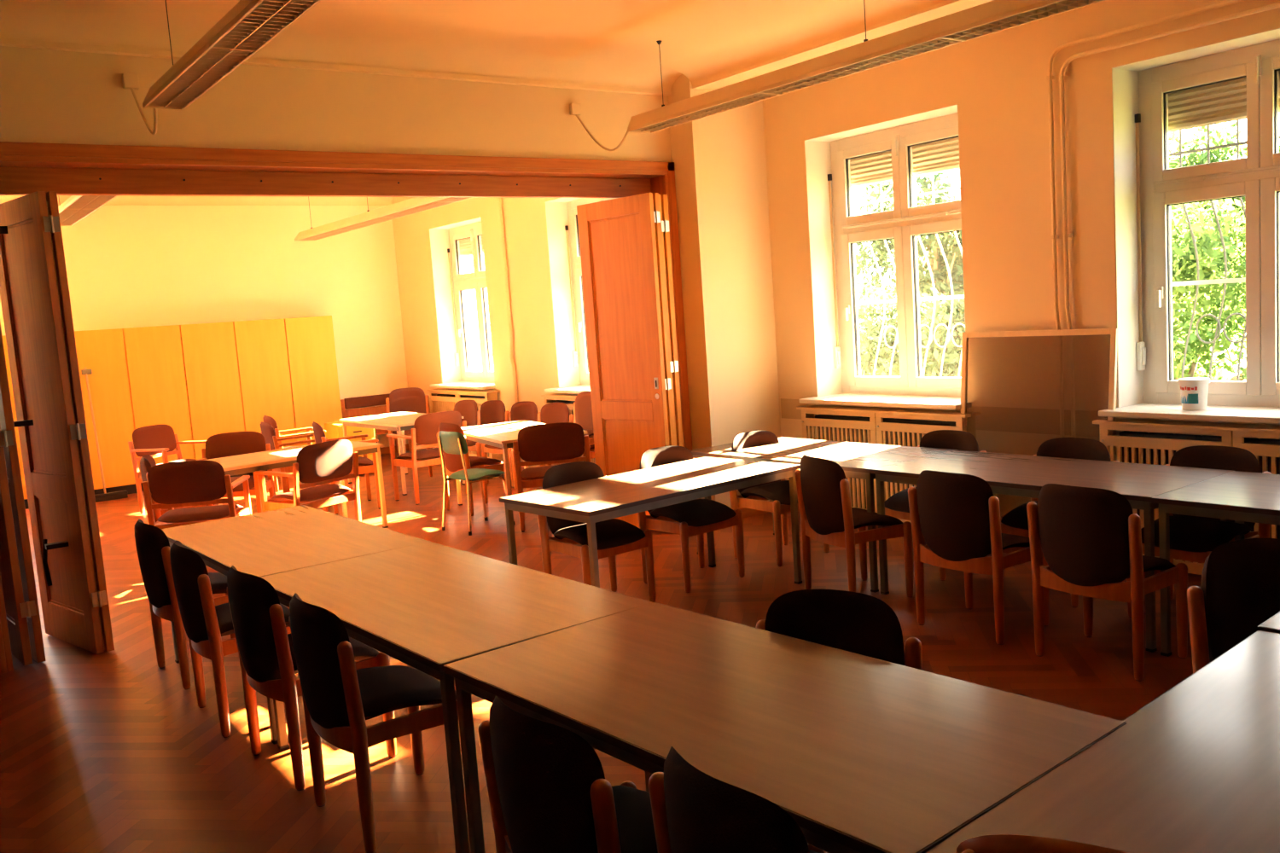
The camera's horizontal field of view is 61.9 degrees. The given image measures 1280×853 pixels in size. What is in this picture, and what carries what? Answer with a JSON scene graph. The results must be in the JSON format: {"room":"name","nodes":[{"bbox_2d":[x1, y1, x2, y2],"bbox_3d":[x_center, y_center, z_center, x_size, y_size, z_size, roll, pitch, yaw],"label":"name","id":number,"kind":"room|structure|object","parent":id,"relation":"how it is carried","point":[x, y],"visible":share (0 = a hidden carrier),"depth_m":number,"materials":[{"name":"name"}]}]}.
{"room":"meeting room","nodes":[
{"label":"meeting room","id":0,"kind":"room"},
{"bbox_2d":[0,205,408,448],"bbox_3d":[-6.197,-0.960,12.420,8.220,3.440,0.200,-8,8,-35],"label":"wall","id":1,"kind":"structure","parent":0,"point":[127,266],"depth_m":13.19,"materials":[{"name":"yellow paint"}]},
{"bbox_2d":[0,195,393,205],"bbox_3d":[-6.274,-2.566,11.945,7.530,0.140,0.320,-8,8,-35],"label":"trim","id":2,"kind":"structure","parent":1,"relation":"attached to","point":[120,200],"depth_m":13.03,"materials":[{"name":"paint"}]},
{"bbox_2d":[0,46,672,162],"bbox_3d":[-2.289,-0.592,6.631,7.730,3.440,0.280,-8,8,-35],"label":"wall partition","id":3,"kind":"structure","parent":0,"point":[47,96],"depth_m":6.58,"materials":[{"name":"beige paint"}]},
{"bbox_2d":[0,572,13,674],"bbox_3d":[-3.612,-0.074,5.688,0.120,2.800,0.340,-8,8,-35],"label":"trim","id":4,"kind":"structure","parent":3,"relation":"attached to","point":[6,661],"depth_m":5.70,"materials":[{"name":"red wood"}]},
{"bbox_2d":[0,226,46,665],"bbox_3d":[-3.557,0.021,5.950,0.205,2.523,0.728,-9,8,-40],"label":"door","id":5,"kind":"structure","parent":3,"relation":"in","point":[16,566],"depth_m":5.75,"materials":[{"name":"red wood"}]},
{"bbox_2d":[0,191,114,654],"bbox_3d":[-3.361,0.001,6.005,0.803,2.523,0.204,2,9,44],"label":"door","id":6,"kind":"structure","parent":3,"relation":"in","point":[34,290],"depth_m":5.92,"materials":[{"name":"red wood"}]},
{"bbox_2d":[122,73,157,134],"bbox_3d":[-2.665,-1.762,5.739,0.080,0.383,0.606,-8,8,-35],"label":"junction box","id":7,"kind":"object","parent":3,"relation":"attached to","point":[130,81],"visible":0.93,"depth_m":5.92,"materials":[{"name":"beige plastic"}]},
{"bbox_2d":[0,141,674,197],"bbox_3d":[-1.780,-1.626,6.926,4.840,0.245,0.340,-8,8,-35],"label":"wooden beam","id":8,"kind":"structure","parent":3,"relation":"attached to","point":[26,168],"depth_m":6.63,"materials":[{"name":"red wood"}]},
{"bbox_2d":[0,1,681,96],"bbox_3d":[-2.400,-2.188,6.084,6.900,0.140,0.320,-8,8,-35],"label":"trim","id":9,"kind":"structure","parent":3,"relation":"attached to","point":[21,25],"depth_m":6.53,"materials":[{"name":"paint"}]},
{"bbox_2d":[576,192,679,532],"bbox_3d":[-0.088,-0.470,8.225,0.156,2.523,0.834,-9,8,-40],"label":"door","id":10,"kind":"structure","parent":3,"relation":"in","point":[620,241],"depth_m":8.13,"materials":[{"name":"brown wood"}]},
{"bbox_2d":[650,162,692,450],"bbox_3d":[0.219,-0.643,8.438,0.100,2.800,0.340,-8,8,-35],"label":"trim","id":11,"kind":"structure","parent":3,"relation":"attached to","point":[665,184],"depth_m":8.26,"materials":[{"name":"red wood"}]},
{"bbox_2d":[658,194,683,447],"bbox_3d":[0.048,-0.496,8.370,0.130,2.523,0.765,-8,8,-35],"label":"door","id":12,"kind":"structure","parent":3,"relation":"in","point":[663,198],"depth_m":8.05,"materials":[{"name":"brown wood"}]},
{"bbox_2d":[0,0,839,65],"bbox_3d":[-1.762,-2.365,5.954,8.220,0.150,15.720,-8,8,-35],"label":"ceiling","id":13,"kind":"structure","parent":0,"point":[629,31],"depth_m":6.34,"materials":[{"name":"paint"}]},
{"bbox_2d":[58,195,118,226],"bbox_3d":[-4.374,-2.047,8.335,0.254,0.641,3.004,-8,8,-35],"label":"hanging lamp","id":14,"kind":"object","parent":13,"relation":"hanging from","point":[75,208],"visible":0.47,"depth_m":8.47,"materials":[{"name":"beige metal"}]},
{"bbox_2d":[142,0,321,110],"bbox_3d":[-1.079,-1.800,3.566,0.204,0.541,4.804,-8,8,-35],"label":"hanging lamp","id":15,"kind":"object","parent":13,"relation":"hanging from","point":[249,26],"visible":1,"depth_m":4.52,"materials":[{"name":"beige metal"}]},
{"bbox_2d":[294,196,473,241],"bbox_3d":[-2.752,-2.461,11.068,0.254,0.641,4.554,-8,8,-35],"label":"hanging lamp","id":16,"kind":"object","parent":13,"relation":"hanging from","point":[416,205],"visible":0.84,"depth_m":10.97,"materials":[{"name":"beige metal"}]},
{"bbox_2d":[627,0,1105,133],"bbox_3d":[1.564,-2.152,5.096,0.204,0.541,5.404,-8,8,-35],"label":"hanging lamp","id":17,"kind":"object","parent":13,"relation":"hanging from","point":[993,16],"visible":1,"depth_m":5.61,"materials":[{"name":"beige metal"}]},
{"bbox_2d":[0,450,1210,852],"bbox_3d":[-1.550,1.226,6.324,8.130,0.200,15.720,-8,8,-35],"label":"floor","id":18,"kind":"structure","parent":0,"point":[106,752],"depth_m":4.84,"materials":[{"name":"brown wood"}]},
{"bbox_2d":[2,328,139,509],"bbox_3d":[-6.374,-0.110,11.940,1.211,1.885,0.430,-8,8,-35],"label":"tall cabinet","id":19,"kind":"object","parent":18,"relation":"on","point":[102,352],"visible":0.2,"depth_m":11.97,"materials":[{"name":"yellow laminate"}]},
{"bbox_2d":[81,367,127,502],"bbox_3d":[-6.015,0.082,11.813,0.440,1.481,0.215,-8,8,-35],"label":"broom","id":20,"kind":"object","parent":18,"relation":"on","point":[122,494],"visible":0.8,"depth_m":11.80,"materials":[{"name":"brown wood"}]},
{"bbox_2d":[128,424,206,513],"bbox_3d":[-4.767,0.413,10.882,0.544,0.858,0.612,-1,7,24],"label":"chair","id":21,"kind":"object","parent":18,"relation":"on","point":[155,441],"visible":0.62,"depth_m":10.88,"materials":[{"name":"brown wood"}]},
{"bbox_2d":[139,454,215,522],"bbox_3d":[-3.662,0.619,8.501,0.510,0.824,0.526,-6,7,-20],"label":"chair","id":22,"kind":"object","parent":18,"relation":"on","point":[147,462],"visible":0.16,"depth_m":8.26,"materials":[{"name":"brown wood"}]},
{"bbox_2d":[122,321,246,491],"bbox_3d":[-5.394,-0.256,12.643,1.211,1.885,0.430,-8,8,-35],"label":"tall cabinet","id":23,"kind":"object","parent":18,"relation":"on","point":[184,378],"visible":0.66,"depth_m":12.46,"materials":[{"name":"yellow laminate"}]},
{"bbox_2d":[133,519,235,689],"bbox_3d":[-2.276,0.855,5.487,0.510,0.824,0.526,-9,8,-37],"label":"chair","id":24,"kind":"object","parent":18,"relation":"on","point":[153,546],"visible":0.67,"depth_m":5.24,"materials":[{"name":"brown wood"}]},
{"bbox_2d":[142,460,251,529],"bbox_3d":[-3.209,0.645,7.792,0.612,0.858,0.544,-5,6,-6],"label":"chair","id":25,"kind":"object","parent":18,"relation":"on","point":[171,485],"visible":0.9,"depth_m":7.54,"materials":[{"name":"brown wood"}]},
{"bbox_2d":[169,541,290,738],"bbox_3d":[-1.804,0.895,4.821,0.510,0.824,0.526,-8,8,-33],"label":"chair","id":26,"kind":"object","parent":18,"relation":"on","point":[205,624],"visible":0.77,"depth_m":4.57,"materials":[{"name":"brown fabric"}]},
{"bbox_2d":[196,431,274,512],"bbox_3d":[-3.565,0.501,9.322,0.612,0.858,0.544,-4,6,-4],"label":"chair","id":27,"kind":"object","parent":18,"relation":"on","point":[219,445],"visible":0.45,"depth_m":9.50,"materials":[{"name":"brown wood"}]},
{"bbox_2d":[232,315,342,476],"bbox_3d":[-4.414,-0.401,13.347,1.211,1.885,0.430,-8,8,-35],"label":"tall cabinet","id":28,"kind":"object","parent":18,"relation":"on","point":[288,371],"visible":0.59,"depth_m":13.16,"materials":[{"name":"yellow laminate"}]},
{"bbox_2d":[262,415,325,492],"bbox_3d":[-3.681,0.281,11.393,0.544,0.858,0.612,-8,7,-30],"label":"chair","id":29,"kind":"object","parent":18,"relation":"on","point":[269,420],"visible":0.26,"depth_m":11.12,"materials":[{"name":"brown wood"}]},
{"bbox_2d":[160,505,429,744],"bbox_3d":[-1.727,0.891,5.265,0.806,0.720,1.606,-9,8,-37],"label":"table","id":30,"kind":"object","parent":18,"relation":"on","point":[278,541],"visible":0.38,"depth_m":5.08,"materials":[{"name":"brown laminate"}]},
{"bbox_2d":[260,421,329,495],"bbox_3d":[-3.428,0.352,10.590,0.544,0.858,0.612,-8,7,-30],"label":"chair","id":31,"kind":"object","parent":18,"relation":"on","point":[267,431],"visible":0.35,"depth_m":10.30,"materials":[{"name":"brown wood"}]},
{"bbox_2d":[203,441,388,528],"bbox_3d":[-2.927,0.582,8.824,1.456,0.720,0.756,-10,9,-43],"label":"table","id":32,"kind":"object","parent":18,"relation":"on","point":[251,462],"visible":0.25,"depth_m":8.74,"materials":[{"name":"laminate"}]},
{"bbox_2d":[255,439,361,521],"bbox_3d":[-2.573,0.537,8.369,0.544,0.858,0.612,1,8,36],"label":"chair","id":33,"kind":"object","parent":18,"relation":"on","point":[320,464],"visible":0.86,"depth_m":8.21,"materials":[{"name":"brown wood"}]},
{"bbox_2d":[226,565,396,791],"bbox_3d":[-1.325,0.927,4.239,0.510,0.824,0.526,-9,8,-38],"label":"chair","id":34,"kind":"object","parent":18,"relation":"on","point":[268,664],"visible":0.74,"depth_m":3.99,"materials":[{"name":"brown fabric"}]},
{"bbox_2d":[312,421,380,514],"bbox_3d":[-2.801,0.353,10.183,0.544,0.858,0.612,-7,7,-23],"label":"chair","id":35,"kind":"object","parent":18,"relation":"on","point":[366,466],"visible":0.51,"depth_m":10.01,"materials":[{"name":"brown wood"}]},
{"bbox_2d":[324,421,377,460],"bbox_3d":[-3.382,0.248,12.544,0.455,0.630,0.482,-8,8,-35],"label":"drawer pedestal","id":36,"kind":"object","parent":18,"relation":"on","point":[334,430],"visible":0.19,"depth_m":12.37,"materials":[{"name":"yellow laminate"}]},
{"bbox_2d":[288,593,459,852],"bbox_3d":[-0.913,0.956,3.713,0.510,0.824,0.526,-8,8,-35],"label":"chair","id":37,"kind":"object","parent":18,"relation":"on","point":[339,698],"visible":0.89,"depth_m":3.50,"materials":[{"name":"brown fabric"}]},
{"bbox_2d":[340,393,411,453],"bbox_3d":[-3.436,0.007,13.943,0.745,0.810,0.485,-8,8,-35],"label":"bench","id":38,"kind":"object","parent":18,"relation":"on","point":[375,400],"visible":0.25,"depth_m":14.02,"materials":[{"name":"brown wood"}]},
{"bbox_2d":[338,412,465,495],"bbox_3d":[-2.553,0.264,11.466,0.756,0.720,1.456,-9,8,-37],"label":"table","id":39,"kind":"object","parent":18,"relation":"on","point":[398,421],"visible":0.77,"depth_m":11.26,"materials":[{"name":"brown wood"}]},
{"bbox_2d":[385,395,432,463],"bbox_3d":[-2.852,0.045,13.194,0.526,0.824,0.510,-5,6,-11],"label":"chair","id":40,"kind":"object","parent":18,"relation":"on","point":[412,404],"visible":0.3,"depth_m":13.35,"materials":[{"name":"orange fabric"}]},
{"bbox_2d":[386,410,467,505],"bbox_3d":[-2.047,0.277,10.406,0.612,0.858,0.544,-9,8,-40],"label":"chair","id":41,"kind":"object","parent":18,"relation":"on","point":[424,433],"visible":0.65,"depth_m":10.16,"materials":[{"name":"brown wood"}]},
{"bbox_2d":[426,399,480,477],"bbox_3d":[-2.048,0.136,11.868,0.510,0.824,0.526,-10,9,-43],"label":"chair","id":42,"kind":"object","parent":18,"relation":"on","point":[468,409],"visible":0.28,"depth_m":11.98,"materials":[{"name":"orange fabric"}]},
{"bbox_2d":[260,541,651,852],"bbox_3d":[-0.740,0.962,4.000,0.806,0.720,1.606,-9,8,-38],"label":"table","id":43,"kind":"object","parent":18,"relation":"on","point":[428,607],"visible":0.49,"depth_m":3.71,"materials":[{"name":"brown wood"}]},
{"bbox_2d":[427,388,502,461],"bbox_3d":[-2.150,-0.025,13.084,0.166,0.846,1.630,-8,8,-35],"label":"radiator cover","id":44,"kind":"object","parent":18,"relation":"on","point":[441,399],"visible":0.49,"depth_m":13.03,"materials":[{"name":"beige wood"}]},
{"bbox_2d":[437,430,515,535],"bbox_3d":[-1.362,0.425,8.762,0.461,0.831,0.408,-10,9,-43],"label":"chair","id":45,"kind":"object","parent":18,"relation":"on","point":[455,443],"visible":0.98,"depth_m":8.63,"materials":[{"name":"teal plastic"}]},
{"bbox_2d":[466,400,510,482],"bbox_3d":[-1.698,0.151,11.505,0.510,0.824,0.526,-10,9,-43],"label":"chair","id":46,"kind":"object","parent":18,"relation":"on","point":[492,411],"visible":0.34,"depth_m":11.61,"materials":[{"name":"orange fabric"}]},
{"bbox_2d":[481,401,540,487],"bbox_3d":[-1.309,0.172,11.071,0.510,0.824,0.526,-10,9,-43],"label":"chair","id":47,"kind":"object","parent":18,"relation":"on","point":[525,410],"visible":0.3,"depth_m":11.11,"materials":[{"name":"orange fabric"}]},
{"bbox_2d":[455,420,587,506],"bbox_3d":[-1.084,0.385,9.447,0.756,0.720,1.456,-7,7,-26],"label":"table","id":48,"kind":"object","parent":18,"relation":"on","point":[503,435],"visible":0.48,"depth_m":9.27,"materials":[{"name":"brown wood"}]},
{"bbox_2d":[510,402,573,488],"bbox_3d":[-0.952,0.198,10.614,0.510,0.824,0.526,-10,9,-43],"label":"chair","id":49,"kind":"object","parent":18,"relation":"on","point":[552,412],"visible":0.23,"depth_m":10.72,"materials":[{"name":"orange fabric"}]},
{"bbox_2d":[512,422,590,532],"bbox_3d":[-0.704,0.375,8.669,0.612,0.858,0.544,-5,6,-6],"label":"chair","id":50,"kind":"object","parent":18,"relation":"on","point":[561,442],"visible":0.66,"depth_m":8.41,"materials":[{"name":"brown wood"}]},
{"bbox_2d":[477,695,657,852],"bbox_3d":[-0.068,1.022,2.585,0.510,0.824,0.526,-9,8,-37],"label":"chair","id":51,"kind":"object","parent":18,"relation":"on","point":[549,791],"visible":0.78,"depth_m":2.35,"materials":[{"name":"brown fabric"}]},
{"bbox_2d":[541,393,595,465],"bbox_3d":[-0.485,0.112,10.794,0.166,0.846,1.620,-8,8,-35],"label":"radiator cover","id":52,"kind":"object","parent":18,"relation":"on","point":[552,398],"visible":0.12,"depth_m":11.09,"materials":[{"name":"beige wood"}]},
{"bbox_2d":[546,390,594,465],"bbox_3d":[-0.569,0.098,10.094,0.510,0.824,0.526,-10,9,-43],"label":"chair","id":53,"kind":"object","parent":18,"relation":"on","point":[582,405],"visible":0.18,"depth_m":10.28,"materials":[{"name":"orange fabric"}]},
{"bbox_2d":[535,461,655,602],"bbox_3d":[-0.268,0.637,6.200,0.526,0.824,0.510,-9,8,-38],"label":"chair","id":54,"kind":"object","parent":18,"relation":"on","point":[614,537],"visible":0.62,"depth_m":6.16,"materials":[{"name":"brown fabric"}]},
{"bbox_2d":[499,456,802,587],"bbox_3d":[0.111,0.666,6.148,1.606,0.720,0.806,-9,8,-40],"label":"table","id":55,"kind":"object","parent":18,"relation":"on","point":[590,502],"visible":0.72,"depth_m":5.91,"materials":[{"name":"brown"}]},
{"bbox_2d":[633,445,744,593],"bbox_3d":[0.295,0.549,6.641,0.526,0.824,0.510,-9,8,-38],"label":"chair","id":56,"kind":"object","parent":18,"relation":"on","point":[701,516],"visible":0.65,"depth_m":6.57,"materials":[{"name":"brown fabric"}]},
{"bbox_2d":[668,73,780,507],"bbox_3d":[0.695,-0.998,8.435,0.730,3.440,0.270,-8,8,-35],"label":"wall pier","id":57,"kind":"object","parent":18,"relation":"on","point":[719,160],"visible":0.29,"depth_m":8.27,"materials":[{"name":"beige paint"}]},
{"bbox_2d":[648,746,824,852],"bbox_3d":[0.340,1.037,2.193,0.510,0.824,0.526,-8,7,-31],"label":"chair","id":58,"kind":"object","parent":18,"relation":"on","point":[694,811],"visible":0.94,"depth_m":1.99,"materials":[{"name":"brown fabric"}]},
{"bbox_2d":[729,430,829,566],"bbox_3d":[0.907,0.455,7.117,0.526,0.824,0.510,-9,8,-38],"label":"chair","id":59,"kind":"object","parent":18,"relation":"on","point":[757,497],"visible":0.56,"depth_m":7.06,"materials":[{"name":"brown fabric"}]},
{"bbox_2d":[443,602,1126,852],"bbox_3d":[0.280,1.028,2.759,0.806,0.720,1.606,-9,8,-39],"label":"table","id":60,"kind":"object","parent":18,"relation":"on","point":[866,754],"visible":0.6,"depth_m":2.52,"materials":[{"name":"brown wood"}]},
{"bbox_2d":[690,436,956,593],"bbox_3d":[1.145,0.511,6.903,0.806,0.720,1.606,-9,8,-37],"label":"table","id":61,"kind":"object","parent":18,"relation":"on","point":[856,460],"visible":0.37,"depth_m":6.64,"materials":[{"name":"brown wood"}]},
{"bbox_2d":[756,589,921,669],"bbox_3d":[0.500,0.930,3.058,0.526,0.824,0.510,0,8,34],"label":"chair","id":62,"kind":"object","parent":18,"relation":"on","point":[864,625],"visible":0.25,"depth_m":3.19,"materials":[{"name":"brown fabric"}]},
{"bbox_2d":[794,454,913,597],"bbox_3d":[1.195,0.552,6.049,0.510,0.824,0.526,-6,7,-21],"label":"chair","id":63,"kind":"object","parent":18,"relation":"on","point":[826,511],"visible":0.96,"depth_m":5.88,"materials":[{"name":"brown fabric"}]},
{"bbox_2d":[796,404,980,523],"bbox_3d":[1.761,0.296,7.704,0.166,0.846,1.570,-8,8,-35],"label":"radiator cover","id":64,"kind":"object","parent":18,"relation":"on","point":[873,428],"visible":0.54,"depth_m":7.64,"materials":[{"name":"beige wood"}]},
{"bbox_2d":[807,425,871,510],"bbox_3d":[1.496,0.317,7.972,0.014,0.623,0.621,-8,8,-35],"label":"grille","id":65,"kind":"object","parent":64,"relation":"attached to","point":[864,427],"depth_m":7.87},
{"bbox_2d":[883,430,925,500],"bbox_3d":[1.936,0.353,7.366,0.014,0.623,0.621,-8,8,-35],"label":"grille","id":66,"kind":"object","parent":64,"relation":"attached to","point":[918,433],"depth_m":7.50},
{"bbox_2d":[876,430,987,581],"bbox_3d":[1.793,0.459,6.517,0.510,0.824,0.526,-8,8,-35],"label":"chair","id":67,"kind":"object","parent":18,"relation":"on","point":[897,506],"visible":0.28,"depth_m":6.53,"materials":[{"name":"brown fabric"}]},
{"bbox_2d":[907,470,1049,645],"bbox_3d":[1.678,0.600,5.316,0.510,0.824,0.526,-8,8,-35],"label":"chair","id":68,"kind":"object","parent":18,"relation":"on","point":[957,515],"visible":0.97,"depth_m":5.13,"materials":[{"name":"brown fabric"}]},
{"bbox_2d":[960,328,1117,455],"bbox_3d":[2.444,0.097,6.647,0.156,1.380,1.070,-8,8,-35],"label":"frame","id":69,"kind":"object","parent":18,"relation":"on","point":[1113,332],"visible":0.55,"depth_m":6.49,"materials":[{"name":"brown wood"}]},
{"bbox_2d":[956,834,1128,852],"bbox_3d":[0.790,1.004,1.674,0.450,0.936,0.480,0,8,34],"label":"wooden chair","id":70,"kind":"object","parent":18,"relation":"on","point":[998,843],"visible":1,"depth_m":1.51,"materials":[{"name":"brown wood"}]},
{"bbox_2d":[869,450,1233,652],"bbox_3d":[2.120,0.584,5.630,0.806,0.720,1.606,-9,8,-37],"label":"table","id":71,"kind":"object","parent":18,"relation":"on","point":[1011,474],"visible":0.67,"depth_m":5.40,"materials":[{"name":"brown wood"}]},
{"bbox_2d":[1000,437,1119,607],"bbox_3d":[2.286,0.500,5.839,0.510,0.824,0.526,-9,8,-36],"label":"chair","id":72,"kind":"object","parent":18,"relation":"on","point":[1015,522],"visible":0.22,"depth_m":5.87,"materials":[{"name":"brown fabric"}]},
{"bbox_2d":[925,630,1279,852],"bbox_3d":[1.375,1.025,2.122,1.606,0.720,0.806,-9,8,-41],"label":"table","id":73,"kind":"object","parent":18,"relation":"on","point":[1195,769],"visible":1,"depth_m":2.08,"materials":[{"name":"brown wood"}]},
{"bbox_2d":[1026,483,1187,681],"bbox_3d":[2.070,0.636,4.743,0.510,0.824,0.526,-8,8,-35],"label":"chair","id":74,"kind":"object","parent":18,"relation":"on","point":[1089,539],"visible":1,"depth_m":4.57,"materials":[{"name":"brown fabric"}]},
{"bbox_2d":[1092,418,1279,575],"bbox_3d":[3.206,0.415,5.716,0.166,0.846,1.570,-8,8,-35],"label":"radiator cover","id":75,"kind":"object","parent":18,"relation":"on","point":[1154,448],"visible":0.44,"depth_m":5.89,"materials":[{"name":"beige wood"}]},
{"bbox_2d":[1110,446,1204,564],"bbox_3d":[2.941,0.436,5.985,0.014,0.623,0.621,-8,8,-35],"label":"grille","id":76,"kind":"object","parent":75,"relation":"attached to","point":[1171,449],"depth_m":6.02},
{"bbox_2d":[1250,455,1276,538],"bbox_3d":[3.381,0.472,5.379,0.014,0.623,0.621,-8,8,-35],"label":"grille","id":77,"kind":"object","parent":75,"relation":"attached to","point":[1265,458],"depth_m":5.52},
{"bbox_2d":[1126,445,1270,617],"bbox_3d":[2.747,0.533,5.247,0.510,0.824,0.526,-8,8,-35],"label":"chair","id":78,"kind":"object","parent":18,"relation":"on","point":[1192,538],"visible":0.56,"depth_m":5.18,"materials":[{"name":"brown fabric"}]},
{"bbox_2d":[1151,471,1279,657],"bbox_3d":[3.087,0.658,4.351,0.806,0.720,1.606,-9,8,-37],"label":"table","id":79,"kind":"object","parent":18,"relation":"on","point":[1240,497],"visible":0.79,"depth_m":4.69,"materials":[{"name":"brown wood"}]},
{"bbox_2d":[1186,537,1279,674],"bbox_3d":[2.048,0.797,3.294,0.526,0.824,0.510,-6,7,-20],"label":"chair","id":80,"kind":"object","parent":18,"relation":"on","point":[1240,590],"visible":0.59,"depth_m":3.44,"materials":[{"name":"brown fabric"}]},
{"bbox_2d":[392,0,1279,517],"bbox_3d":[1.478,-1.047,8.389,0.490,3.440,15.720,-8,8,-35],"label":"wall","id":81,"kind":"structure","parent":0,"point":[997,83],"depth_m":6.84,"materials":[{"name":"beige paint"}]},
{"bbox_2d":[429,216,495,389],"bbox_3d":[-2.026,-1.490,13.081,0.720,1.985,1.460,-8,8,-35],"label":"window","id":82,"kind":"structure","parent":81,"relation":"in","point":[450,244],"depth_m":13.54,"materials":[{"name":"white paint"}]},
{"bbox_2d":[459,235,483,257],"bbox_3d":[-1.919,-2.315,13.109,0.026,0.363,1.380,-8,8,-35],"label":"roller shutter","id":83,"kind":"object","parent":82,"relation":"attached to","point":[465,246],"depth_m":13.50,"materials":[{"name":"beige"}]},
{"bbox_2d":[497,197,523,461],"bbox_3d":[-1.481,-1.240,11.994,0.043,3.400,0.084,-8,8,-35],"label":"pipe","id":84,"kind":"object","parent":81,"relation":"attached to","point":[499,200],"visible":0.65,"depth_m":11.94,"materials":[{"name":"metal"}]},
{"bbox_2d":[544,197,617,394],"bbox_3d":[-0.364,-1.354,10.795,0.720,1.985,1.460,-8,8,-35],"label":"window","id":85,"kind":"structure","parent":81,"relation":"in","point":[561,214],"depth_m":11.31,"materials":[{"name":"white paint"}]},
{"bbox_2d":[665,0,993,90],"bbox_3d":[2.911,-2.418,4.831,0.990,0.140,8.020,-8,8,-35],"label":"trim","id":86,"kind":"structure","parent":81,"relation":"attached to","point":[840,25],"depth_m":6.89,"materials":[{"name":"paint"}]},
{"bbox_2d":[799,104,971,410],"bbox_3d":[1.874,-1.169,7.717,0.720,1.985,1.460,-8,8,-35],"label":"window","id":87,"kind":"structure","parent":81,"relation":"in","point":[899,150],"depth_m":7.95,"materials":[{"name":"white paint"}]},
{"bbox_2d":[849,137,959,188],"bbox_3d":[1.981,-1.994,7.745,0.026,0.363,1.380,-8,8,-35],"label":"roller shutter","id":88,"kind":"object","parent":87,"relation":"attached to","point":[943,155],"depth_m":7.72,"materials":[{"name":"beige plastic"}]},
{"bbox_2d":[856,170,965,377],"bbox_3d":[2.185,-1.227,7.939,0.178,1.952,1.380,-8,8,-35],"label":"window grille","id":89,"kind":"object","parent":87,"relation":"attached to","point":[951,189],"visible":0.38,"depth_m":8.04,"materials":[{"name":"grey metal"}]},
{"bbox_2d":[780,398,1115,437],"bbox_3d":[3.455,0.044,5.436,0.003,0.160,7.880,-8,8,-35],"label":"trim","id":90,"kind":"structure","parent":81,"relation":"attached to","point":[997,419],"depth_m":6.80,"materials":[{"name":"paint"}]},
{"bbox_2d":[1046,0,1279,437],"bbox_3d":[4.138,-0.607,4.312,0.046,3.052,5.465,-8,8,-35],"label":"pipe","id":91,"kind":"object","parent":81,"relation":"attached to","point":[1050,78],"visible":0.96,"depth_m":6.36,"materials":[{"name":"beige metal"}]},
{"bbox_2d":[1098,28,1279,424],"bbox_3d":[3.319,-1.051,5.729,0.720,1.985,1.460,-8,8,-35],"label":"window","id":92,"kind":"structure","parent":81,"relation":"in","point":[1237,78],"depth_m":6.06,"materials":[{"name":"white paint"}]},
{"bbox_2d":[1178,377,1210,410],"bbox_3d":[3.102,-0.184,5.970,0.159,0.173,0.159,-4,6,-1],"label":"plastic bucket","id":93,"kind":"object","parent":92,"relation":"on","point":[1194,391],"visible":1,"depth_m":5.92,"materials":[{"name":"white plastic"}]},
{"bbox_2d":[1167,70,1279,132],"bbox_3d":[3.426,-1.875,5.757,0.026,0.363,1.380,-8,8,-35],"label":"roller shutter","id":94,"kind":"object","parent":92,"relation":"attached to","point":[1224,101],"depth_m":6.04,"materials":[{"name":"beige plastic"}]},
{"bbox_2d":[1168,120,1279,380],"bbox_3d":[3.630,-1.108,5.952,0.178,1.952,1.380,-8,8,-35],"label":"window grille","id":95,"kind":"object","parent":92,"relation":"attached to","point":[1237,143],"visible":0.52,"depth_m":6.31,"materials":[{"name":"grey metal"}]},
{"label":"outside","id":96,"kind":"structure","parent":0,"visible":0},
{"bbox_2d":[475,330,1246,380],"bbox_3d":[12.990,-1.155,21.752,33.580,0.150,70.000,-8,8,-35],"label":"ground","id":97,"kind":"structure","parent":96,"point":[1226,374],"depth_m":22.83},
{"bbox_2d":[855,169,964,333],"bbox_3d":[4.921,-2.693,17.892,2.599,4.863,3.110,-8,8,-35],"label":"tree","id":98,"kind":"object","parent":97,"relation":"on","point":[948,241],"visible":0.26,"depth_m":17.57,"materials":[{"name":"green plant"}]},
{"bbox_2d":[856,275,965,377],"bbox_3d":[2.864,-0.430,12.093,3.731,2.551,1.776,2,8,42],"label":"hedge","id":99,"kind":"object","parent":97,"relation":"on","point":[869,336],"visible":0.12,"depth_m":11.43,"materials":[{"name":"green plant"}]},
{"bbox_2d":[1170,198,1246,380],"bbox_3d":[4.821,-0.801,9.595,2.492,2.947,3.017,-4,6,-2],"label":"tree","id":100,"kind":"object","parent":97,"relation":"on","point":[1207,235],"visible":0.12,"depth_m":9.20,"materials":[{"name":"green plant"}]},
{"bbox_2d":[1168,122,1279,345],"bbox_3d":[13.198,-4.093,22.510,4.206,5.491,7.105,-7,7,-25],"label":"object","id":101,"kind":"object","parent":97,"relation":"on","point":[1192,159],"visible":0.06,"depth_m":22.63,"materials":[{"name":"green plant"}]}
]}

